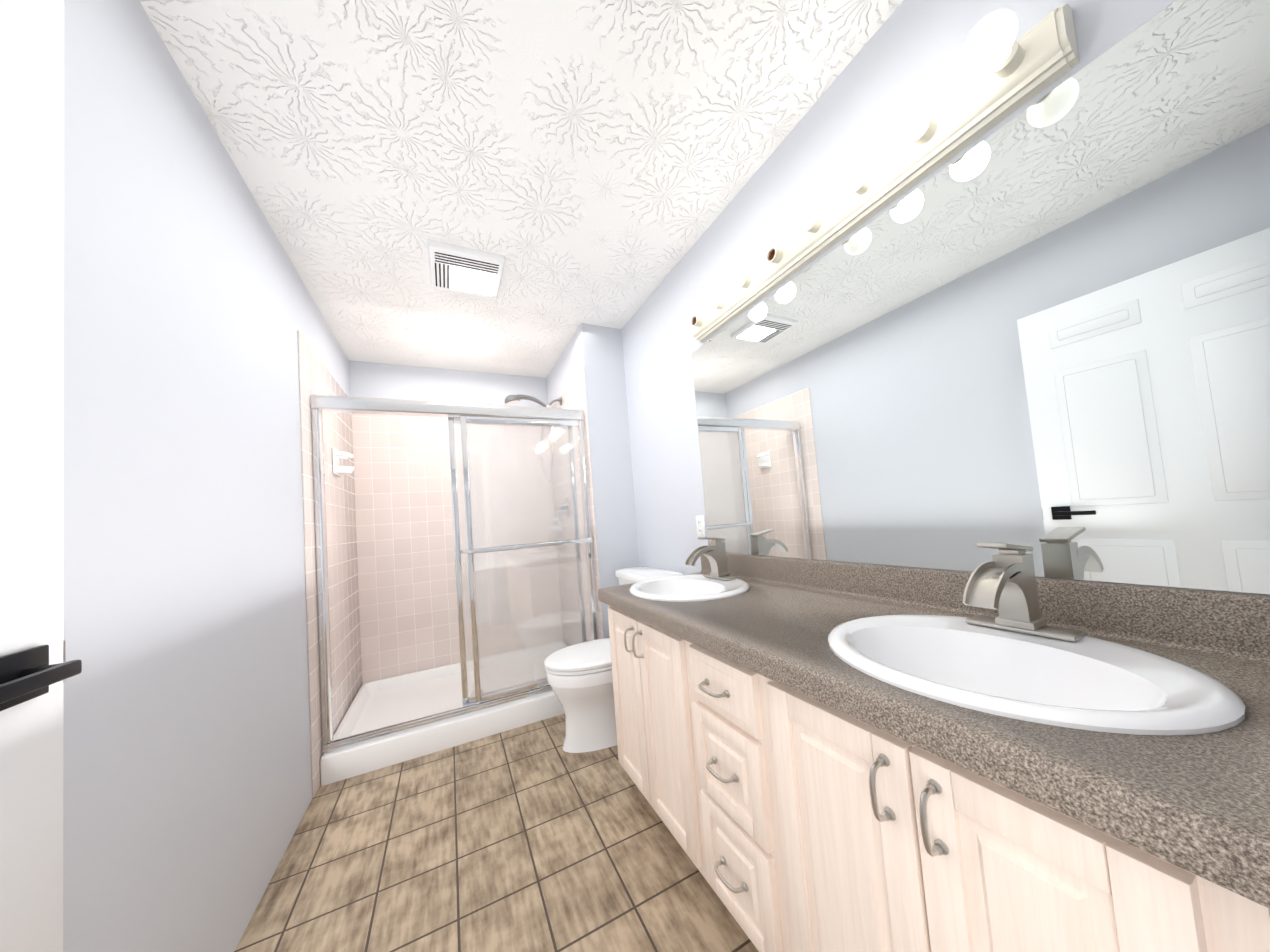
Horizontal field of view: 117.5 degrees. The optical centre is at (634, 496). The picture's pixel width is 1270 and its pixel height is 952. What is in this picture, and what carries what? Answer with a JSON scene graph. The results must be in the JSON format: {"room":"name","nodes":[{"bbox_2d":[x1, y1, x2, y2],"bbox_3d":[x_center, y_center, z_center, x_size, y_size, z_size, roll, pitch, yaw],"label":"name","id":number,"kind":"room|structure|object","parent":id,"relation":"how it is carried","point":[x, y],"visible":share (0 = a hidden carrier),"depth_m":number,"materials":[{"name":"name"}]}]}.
{"room":"bathroom","nodes":[
{"label":"bathroom","id":0,"kind":"room"},
{"bbox_2d":[63,0,349,951],"bbox_3d":[-1.312,0.081,1.216,0.100,2.440,3.600,-3,-3,-26],"label":"wall","id":1,"kind":"structure","parent":0,"point":[191,310],"depth_m":0.93,"materials":[{"name":"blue paint"}]},
{"bbox_2d":[298,330,361,797],"bbox_3d":[-1.752,0.321,2.263,0.008,2.140,1.100,-3,-3,-26],"label":"tiled wall","id":2,"kind":"structure","parent":1,"relation":"attached to","point":[316,377],"depth_m":2.16,"materials":[{"name":"beige tile"}]},
{"bbox_2d":[332,447,355,476],"bbox_3d":[-1.758,-0.206,2.342,0.096,0.160,0.160,-3,-3,-26],"label":"soap dish","id":3,"kind":"object","parent":2,"relation":"attached to","point":[339,470],"visible":1,"depth_m":2.29,"materials":[{"name":"white ceramic"}]},
{"bbox_2d":[349,360,547,406],"bbox_3d":[-1.247,0.181,3.190,1.740,2.440,0.100,-3,-3,-26],"label":"wall","id":4,"kind":"structure","parent":0,"point":[380,380],"depth_m":3.08,"materials":[{"name":"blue paint"}]},
{"bbox_2d":[352,414,459,683],"bbox_3d":[-1.343,0.332,3.070,1.434,2.140,0.008,-3,-3,-26],"label":"tiled wall","id":5,"kind":"structure","parent":4,"relation":"attached to","point":[408,609],"depth_m":2.88,"materials":[{"name":"tile"}]},
{"bbox_2d":[234,713,758,951],"bbox_3d":[-0.369,1.275,1.510,1.940,0.050,3.700,-3,-3,-26],"label":"floor","id":6,"kind":"structure","parent":0,"point":[534,837],"depth_m":1.30,"materials":[{"name":"tile"}]},
{"bbox_2d":[320,663,563,785],"bbox_3d":[-1.044,1.294,2.561,1.432,0.125,1.007,-3,-3,-26],"label":"shower pan","id":7,"kind":"object","parent":6,"relation":"on","point":[380,703],"visible":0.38,"depth_m":2.19,"materials":[{"name":"white plastic"}]},
{"bbox_2d":[310,394,598,753],"bbox_3d":[-0.929,0.324,2.225,1.430,1.752,0.128,-3,-3,-26],"label":"frame rail","id":8,"kind":"object","parent":7,"relation":"on","point":[462,414],"visible":0.83,"depth_m":2.16,"materials":[{"name":"silver metal"}]},
{"bbox_2d":[454,422,593,696],"bbox_3d":[-0.655,0.332,2.357,0.761,1.571,0.035,-3,-3,-26],"label":"shower door","id":9,"kind":"structure","parent":8,"relation":"attached to","point":[533,609],"depth_m":2.33,"materials":[{"name":"clear glass"}]},
{"bbox_2d":[544,566,683,752],"bbox_3d":[-0.124,0.849,2.091,0.727,0.822,0.484,-3,-3,-26],"label":"toilet","id":10,"kind":"object","parent":6,"relation":"on","point":[579,678],"visible":0.44,"depth_m":1.92,"materials":[{"name":"white ceramic"}]},
{"bbox_2d":[598,597,1269,951],"bbox_3d":[0.449,0.767,1.083,0.592,0.790,1.500,-3,-3,-26],"label":"bathroom vanity","id":11,"kind":"object","parent":6,"relation":"on","point":[819,824],"depth_m":0.63,"materials":[{"name":"beige wood"}]},
{"bbox_2d":[598,585,1269,888],"bbox_3d":[0.419,0.349,1.106,0.553,0.050,1.540,-3,-3,-26],"label":"countertop","id":12,"kind":"structure","parent":11,"relation":"on","point":[1226,826],"depth_m":0.45,"materials":[{"name":"brown stone"}]},
{"bbox_2d":[610,569,781,608],"bbox_3d":[0.214,0.429,1.529,0.450,0.166,0.510,-3,-3,-26],"label":"sink","id":13,"kind":"object","parent":12,"relation":"in","point":[675,591],"depth_m":1.56,"materials":[{"name":"white ceramic"}]},
{"bbox_2d":[685,537,733,576],"bbox_3d":[0.297,0.256,1.607,0.187,0.179,0.164,-3,-3,-26],"label":"faucet","id":14,"kind":"object","parent":12,"relation":"on","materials":[{"name":"silver metal"}]},
{"bbox_2d":[774,601,1269,792],"bbox_3d":[0.623,0.353,0.686,0.450,0.166,0.510,-3,-3,-26],"label":"sink","id":15,"kind":"object","parent":12,"relation":"in","point":[1175,711],"depth_m":0.61,"materials":[{"name":"white ceramic"}]},
{"bbox_2d":[954,543,1089,636],"bbox_3d":[0.712,0.179,0.750,0.187,0.179,0.164,-3,-3,-26],"label":"faucet","id":16,"kind":"object","parent":12,"relation":"on","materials":[{"name":"silver metal"}]},
{"bbox_2d":[139,0,902,377],"bbox_3d":[-0.560,-1.204,1.641,1.940,0.050,3.700,-3,-3,-26],"label":"ceiling","id":17,"kind":"structure","parent":0,"point":[591,162],"depth_m":1.29,"materials":[{"name":"white paint"}]},
{"bbox_2d":[428,240,504,297],"bbox_3d":[-0.848,-1.123,1.940,0.330,0.036,0.330,-3,-3,-26],"label":"ceiling vent","id":18,"kind":"object","parent":17,"relation":"in","point":[462,269],"visible":1,"depth_m":1.89,"materials":[{"name":"white plastic"}]},
{"bbox_2d":[546,323,638,637],"bbox_3d":[-0.353,0.102,3.006,0.290,2.440,1.020,-3,-3,-26],"label":"wall","id":19,"kind":"structure","parent":0,"point":[595,352],"depth_m":2.57,"materials":[{"name":"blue paint"}]},
{"bbox_2d":[550,367,603,638],"bbox_3d":[-0.475,0.258,2.931,0.008,2.140,1.024,-3,-3,-26],"label":"tiled wall","id":20,"kind":"structure","parent":19,"relation":"attached to","point":[573,395],"depth_m":2.53,"materials":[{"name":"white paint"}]},
{"bbox_2d":[504,394,561,407],"bbox_3d":[-0.749,-0.434,2.918,0.428,0.674,0.114,-3,-3,-26],"label":"shower head","id":21,"kind":"object","parent":20,"relation":"attached to","point":[511,399],"visible":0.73,"depth_m":2.90},
{"bbox_2d":[621,0,1269,595],"bbox_3d":[0.339,-0.003,2.024,0.100,2.440,3.600,-3,-3,-26],"label":"wall","id":22,"kind":"structure","parent":0,"point":[913,46],"depth_m":1.41,"materials":[{"name":"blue paint"}]},
{"bbox_2d":[696,515,705,536],"bbox_3d":[0.329,0.154,1.935,0.010,0.116,0.070,-3,-3,-26],"label":"electrical outlet plate","id":23,"kind":"object","parent":22,"relation":"attached to","point":[700,524],"visible":0.83,"depth_m":1.93,"materials":[{"name":"white plastic"}]},
{"bbox_2d":[691,3,1079,341],"bbox_3d":[0.503,-0.844,1.265,0.192,0.116,1.240,-3,-3,-26],"label":"vanity light","id":24,"kind":"object","parent":22,"relation":"attached to","point":[1014,75],"visible":1,"depth_m":0.92,"materials":[{"name":"beige metal"}]},
{"bbox_2d":[692,0,1269,594],"bbox_3d":[0.654,-0.290,1.225,0.010,0.997,1.527,-3,-3,-26],"label":"vanity mirror","id":25,"kind":"object","parent":22,"relation":"attached to","point":[1042,326],"visible":0.98,"depth_m":0.79,"materials":[{"name":"silver mirror"}]},
{"bbox_3d":[0.274,-0.102,0.051,1.740,2.440,0.100,-3,-3,-26],"label":"wall","id":26,"kind":"structure","parent":0,"visible":0},
{"bbox_2d":[0,0,63,951],"bbox_3d":[-0.665,0.175,0.150,0.062,2.018,0.900,-3,-3,-26],"label":"door","id":27,"kind":"structure","parent":26,"relation":"in","point":[31,394],"depth_m":0.53,"materials":[{"name":"white paint"}]},
{"bbox_2d":[0,640,81,710],"bbox_3d":[-0.785,0.233,0.479,0.087,0.066,0.198,-3,-3,-26],"label":"door handle","id":28,"kind":"object","parent":27,"relation":"attached to","point":[28,674],"depth_m":0.49,"materials":[{"name":"black metal"}]}
]}

